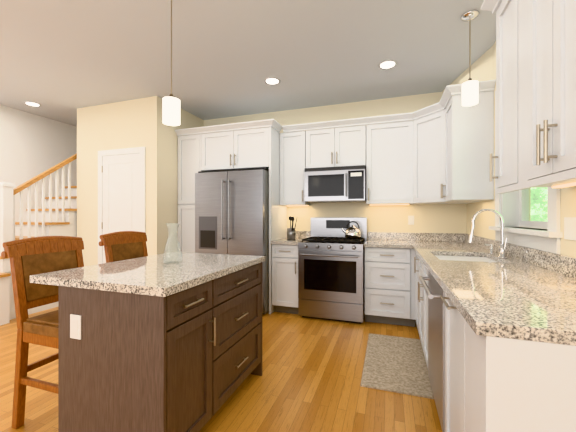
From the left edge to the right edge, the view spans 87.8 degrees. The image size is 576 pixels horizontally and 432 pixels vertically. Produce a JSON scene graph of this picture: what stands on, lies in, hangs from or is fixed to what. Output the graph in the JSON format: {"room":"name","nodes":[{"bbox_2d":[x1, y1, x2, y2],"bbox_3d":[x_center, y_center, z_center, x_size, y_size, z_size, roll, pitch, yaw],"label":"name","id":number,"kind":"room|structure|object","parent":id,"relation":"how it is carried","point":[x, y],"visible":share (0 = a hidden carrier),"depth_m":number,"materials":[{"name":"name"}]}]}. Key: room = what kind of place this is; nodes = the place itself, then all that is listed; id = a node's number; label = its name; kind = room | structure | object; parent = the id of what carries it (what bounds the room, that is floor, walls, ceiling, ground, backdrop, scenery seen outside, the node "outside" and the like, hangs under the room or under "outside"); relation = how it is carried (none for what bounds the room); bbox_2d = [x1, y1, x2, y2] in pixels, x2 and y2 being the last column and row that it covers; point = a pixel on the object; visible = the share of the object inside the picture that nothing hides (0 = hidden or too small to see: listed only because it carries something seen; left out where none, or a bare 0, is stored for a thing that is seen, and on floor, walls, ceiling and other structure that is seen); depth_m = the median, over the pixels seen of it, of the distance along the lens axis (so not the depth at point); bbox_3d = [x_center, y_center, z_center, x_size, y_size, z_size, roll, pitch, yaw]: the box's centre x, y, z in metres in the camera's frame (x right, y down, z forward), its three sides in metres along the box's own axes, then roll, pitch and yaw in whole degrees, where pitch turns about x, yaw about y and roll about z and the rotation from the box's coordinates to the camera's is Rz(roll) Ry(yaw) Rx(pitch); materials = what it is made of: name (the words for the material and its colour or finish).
{"room":"kitchen","nodes":[
{"label":"kitchen","id":0,"kind":"room"},
{"bbox_2d":[0,105,76,221],"bbox_3d":[-4.725,-0.160,2.225,0.250,2.757,7.000,0,0,19],"label":"wall","id":1,"kind":"structure","parent":0,"point":[32,146],"depth_m":4.49,"materials":[{"name":"white paint"}]},
{"bbox_2d":[77,96,203,265],"bbox_3d":[-2.178,-0.160,4.522,1.410,2.757,1.019,0,0,19],"label":"wall","id":2,"kind":"structure","parent":0,"point":[127,124],"depth_m":4.05,"materials":[{"name":"beige paint"}]},
{"bbox_2d":[98,147,145,263],"bbox_3d":[-2.236,0.157,3.959,0.810,2.115,0.082,0,0,19],"label":"closet door","id":3,"kind":"structure","parent":2,"relation":"in","point":[121,189],"depth_m":3.98,"materials":[{"name":"white wood"}]},
{"bbox_2d":[0,307,441,431],"bbox_3d":[-1.297,1.269,1.202,7.400,0.100,7.250,0,0,19],"label":"floor","id":4,"kind":"structure","parent":0,"point":[309,379],"depth_m":2.08,"materials":[{"name":"brown wood"}]},
{"bbox_2d":[0,153,76,324],"bbox_3d":[-3.452,-0.205,4.087,0.968,2.848,2.640,0,0,19],"label":"stairs","id":5,"kind":"structure","parent":4,"relation":"on","point":[57,216],"depth_m":3.86,"materials":[{"name":"white wood"}]},
{"bbox_2d":[1,236,83,428],"bbox_3d":[-1.335,0.673,1.853,0.507,1.093,0.456,0,0,19],"label":"stool","id":6,"kind":"object","parent":4,"relation":"on","point":[28,257],"visible":0.56,"depth_m":1.74,"materials":[{"name":"brown wood"}]},
{"bbox_2d":[99,231,147,262],"bbox_3d":[-1.209,0.673,2.539,0.507,1.093,0.456,0,0,19],"label":"stool","id":7,"kind":"object","parent":4,"relation":"on","point":[122,245],"visible":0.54,"depth_m":2.56,"materials":[{"name":"brown wood"}]},
{"bbox_2d":[30,252,264,431],"bbox_3d":[-0.748,0.762,1.925,0.876,0.914,1.090,0,0,19],"label":"kitchen island","id":8,"kind":"object","parent":4,"relation":"on","point":[153,343],"visible":1,"depth_m":1.45,"materials":[{"name":"wood"}]},
{"bbox_2d":[163,223,182,263],"bbox_3d":[-0.755,0.174,1.964,0.123,0.260,0.123,0,0,19],"label":"carafe","id":9,"kind":"object","parent":8,"relation":"on","point":[169,256],"visible":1,"depth_m":1.96,"materials":[{"name":"clear glass"}]},
{"bbox_2d":[175,119,286,313],"bbox_3d":[-0.759,0.011,4.218,1.463,2.415,0.686,0,0,19],"label":"enclosure","id":10,"kind":"object","parent":4,"relation":"on","point":[248,147],"visible":0.65,"depth_m":3.97,"materials":[{"name":"white paint"}]},
{"bbox_2d":[195,168,268,313],"bbox_3d":[-0.647,0.311,4.085,0.960,1.815,0.831,0,0,19],"label":"refrigerator","id":11,"kind":"object","parent":4,"relation":"on","point":[231,212],"visible":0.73,"depth_m":3.73,"materials":[{"name":"grey metal"}]},
{"bbox_2d":[271,231,309,313],"bbox_3d":[0.056,0.712,3.960,0.358,1.014,0.656,0,0,19],"label":"base cabinet","id":12,"kind":"object","parent":4,"relation":"on","point":[285,298],"visible":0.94,"depth_m":3.70,"materials":[{"name":"white paint"}]},
{"bbox_2d":[287,216,296,239],"bbox_3d":[0.051,0.149,3.980,0.132,0.309,0.172,0,0,19],"label":"utensil crock","id":13,"kind":"object","parent":12,"relation":"on","point":[291,233],"visible":1,"depth_m":3.94,"materials":[{"name":"silver metal"}]},
{"bbox_2d":[298,218,366,323],"bbox_3d":[0.572,0.617,3.725,0.756,1.205,0.716,0,0,19],"label":"range","id":14,"kind":"object","parent":4,"relation":"on","point":[330,271],"visible":0.98,"depth_m":3.46,"materials":[{"name":"silver metal"}]},
{"bbox_2d":[342,221,360,238],"bbox_3d":[0.802,0.165,3.792,0.246,0.218,0.204,0,0,19],"label":"kettle","id":15,"kind":"object","parent":14,"relation":"on","point":[352,232],"visible":1,"depth_m":3.72,"materials":[{"name":"silver metal"}]},
{"bbox_2d":[364,244,407,325],"bbox_3d":[1.209,0.781,3.549,0.550,0.876,0.698,0,0,19],"label":"base cabinet","id":16,"kind":"object","parent":4,"relation":"on","point":[385,269],"depth_m":3.32,"materials":[{"name":"white paint"}]},
{"bbox_2d":[364,240,411,247],"bbox_3d":[1.193,0.324,3.581,0.504,0.038,0.646,0,0,19],"label":"countertop","id":17,"kind":"structure","parent":16,"relation":"on","point":[375,243],"depth_m":3.38,"materials":[{"name":"beige stone"}]},
{"bbox_2d":[360,333,433,398],"bbox_3d":[0.914,1.213,2.541,0.495,0.012,1.000,0,0,19],"label":"mat","id":18,"kind":"object","parent":4,"relation":"on","point":[395,364],"visible":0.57,"depth_m":2.39,"materials":[{"name":"beige carpet"}]},
{"bbox_2d":[408,248,415,326],"bbox_3d":[1.560,0.781,2.896,0.663,0.876,0.514,0,0,19],"label":"base cabinet","id":19,"kind":"object","parent":4,"relation":"on","point":[411,251],"depth_m":3.23,"materials":[{"name":"white paint"}]},
{"bbox_2d":[440,296,455,431],"bbox_3d":[1.018,0.781,1.218,0.618,0.876,0.431,0,0,19],"label":"base cabinet","id":20,"kind":"object","parent":4,"relation":"on","point":[450,313],"depth_m":1.43,"materials":[{"name":"white paint"}]},
{"bbox_2d":[419,270,444,431],"bbox_3d":[1.130,0.783,1.730,0.641,0.872,0.602,0,0,19],"label":"dishwasher","id":21,"kind":"object","parent":20,"relation":"in","point":[436,333],"visible":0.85,"depth_m":1.70,"materials":[{"name":"grey metal"}]},
{"bbox_2d":[416,252,491,367],"bbox_3d":[1.410,0.781,2.381,0.618,0.876,0.804,0,0,19],"label":"base cabinet","id":22,"kind":"object","parent":4,"relation":"on","point":[421,295],"depth_m":2.50,"materials":[{"name":"white paint"}]},
{"bbox_2d":[456,312,575,431],"bbox_3d":[0.916,0.781,0.916,0.620,0.876,0.327,0,0,19],"label":"base cabinet","id":23,"kind":"object","parent":4,"relation":"on","point":[510,342],"depth_m":0.84,"materials":[{"name":"white paint"}]},
{"bbox_2d":[408,240,575,339],"bbox_3d":[1.346,0.324,2.233,0.646,0.038,3.104,0,0,19],"label":"countertop","id":24,"kind":"structure","parent":23,"relation":"on","point":[497,294],"depth_m":1.22,"materials":[{"name":"beige stone"}]},
{"bbox_2d":[468,208,506,257],"bbox_3d":[1.525,0.122,2.341,0.250,0.365,0.323,0,0,19],"label":"faucet","id":25,"kind":"object","parent":24,"relation":"on","point":[502,253],"visible":1,"depth_m":2.22,"materials":[{"name":"silver metal"}]},
{"bbox_2d":[0,0,495,126],"bbox_3d":[-1.297,-1.588,1.202,7.400,0.100,7.250,0,0,19],"label":"ceiling","id":26,"kind":"structure","parent":0,"point":[62,61],"depth_m":2.79,"materials":[{"name":"white paint"}]},
{"bbox_2d":[24,101,40,106],"bbox_3d":[-3.490,-1.534,4.089,0.184,0.006,0.184,0,0,19],"label":"recessed light","id":27,"kind":"object","parent":26,"relation":"in","point":[32,104],"visible":1,"depth_m":4.10,"materials":[{"name":"white"}]},
{"bbox_2d":[163,0,179,125],"bbox_3d":[-0.771,-1.077,1.980,0.122,0.922,0.122,0,0,19],"label":"pendant light","id":28,"kind":"object","parent":26,"relation":"hanging from","point":[171,110],"visible":1,"depth_m":1.94,"materials":[{"name":"white glass"}]},
{"bbox_2d":[264,77,279,84],"bbox_3d":[-0.178,-1.534,3.395,0.184,0.006,0.184,0,0,19],"label":"recessed light","id":29,"kind":"object","parent":26,"relation":"in","point":[272,81],"visible":1,"depth_m":3.40,"materials":[{"name":"white glass"}]},
{"bbox_2d":[378,60,396,68],"bbox_3d":[1.006,-1.534,3.027,0.184,0.006,0.184,0,0,19],"label":"recessed light","id":30,"kind":"object","parent":26,"relation":"in","point":[387,64],"visible":1,"depth_m":3.02,"materials":[{"name":"white glass"}]},
{"bbox_2d":[461,10,479,105],"bbox_3d":[1.390,-1.199,2.286,0.122,0.676,0.122,0,0,19],"label":"light","id":31,"kind":"object","parent":26,"relation":"hanging from","point":[470,92],"visible":0.98,"depth_m":2.26,"materials":[{"name":"white glass"}]},
{"bbox_2d":[204,92,466,239],"bbox_3d":[-0.661,-0.160,4.655,6.400,2.757,0.200,0,0,19],"label":"wall","id":32,"kind":"structure","parent":0,"point":[440,218],"depth_m":3.95,"materials":[{"name":"beige paint"}]},
{"bbox_2d":[280,79,495,205],"bbox_3d":[0.902,-0.670,3.469,2.276,1.051,1.046,0,0,19],"label":"upper cabinet","id":33,"kind":"object","parent":32,"relation":"attached to","point":[437,153],"visible":0.96,"depth_m":3.50,"materials":[{"name":"white paint"}]},
{"bbox_2d":[304,165,365,202],"bbox_3d":[0.623,-0.406,3.878,0.754,0.423,0.445,0,0,19],"label":"microwave","id":34,"kind":"object","parent":33,"relation":"attached to","point":[335,184],"visible":0.98,"depth_m":3.71,"materials":[{"name":"silver metal"}]},
{"bbox_2d":[408,216,413,224],"bbox_3d":[1.561,0.046,3.795,0.070,0.115,0.006,0,0,19],"label":"outlet","id":35,"kind":"object","parent":32,"relation":"attached to","point":[410,220],"visible":1,"depth_m":3.79,"materials":[{"name":"white plastic"}]},
{"bbox_2d":[368,232,463,239],"bbox_3d":[1.590,0.255,3.778,1.130,0.100,0.020,0,0,19],"label":"backsplash","id":36,"kind":"structure","parent":32,"relation":"attached to","point":[371,235],"depth_m":3.77,"materials":[{"name":"beige stone"}]},
{"bbox_2d":[442,46,492,108],"bbox_3d":[1.868,-1.372,3.190,0.270,0.332,0.960,0,0,19],"label":"wall","id":37,"kind":"structure","parent":0,"point":[482,68],"depth_m":2.87,"materials":[{"name":"beige paint"}]},
{"bbox_2d":[467,41,575,257],"bbox_3d":[1.127,-0.160,0.253,0.200,2.757,7.000,0,0,19],"label":"wall","id":38,"kind":"structure","parent":0,"point":[484,220],"depth_m":2.65,"materials":[{"name":"beige paint"}]},
{"bbox_2d":[464,234,575,275],"bbox_3d":[1.642,0.255,2.133,0.020,0.100,3.104,0,0,19],"label":"backsplash","id":39,"kind":"structure","parent":38,"relation":"attached to","point":[558,262],"depth_m":1.88,"materials":[{"name":"beige stone"}]},
{"bbox_2d":[489,91,562,253],"bbox_3d":[1.702,-0.439,2.086,0.240,1.285,1.040,0,0,19],"label":"window unit","id":40,"kind":"structure","parent":38,"relation":"in","point":[515,208],"depth_m":2.14,"materials":[{"name":"white"}]},
{"bbox_2d":[481,0,575,193],"bbox_3d":[1.122,-0.659,1.163,0.386,1.073,1.036,0,0,19],"label":"upper cabinet","id":41,"kind":"object","parent":38,"relation":"attached to","point":[535,93],"visible":1,"depth_m":1.22,"materials":[{"name":"white paint"}]},
{"bbox_2d":[564,217,575,239],"bbox_3d":[1.446,0.061,1.528,0.005,0.115,0.120,0,0,19],"label":"light switch","id":42,"kind":"object","parent":38,"relation":"attached to","point":[569,228],"visible":1,"depth_m":1.53,"materials":[{"name":"white plastic"}]},
{"label":"outside","id":43,"kind":"structure","parent":0,"visible":0},
{"bbox_2d":[531,187,546,220],"bbox_3d":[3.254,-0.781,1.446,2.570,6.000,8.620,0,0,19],"label":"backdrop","id":44,"kind":"structure","parent":43,"point":[535,204],"depth_m":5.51,"materials":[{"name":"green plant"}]}
]}

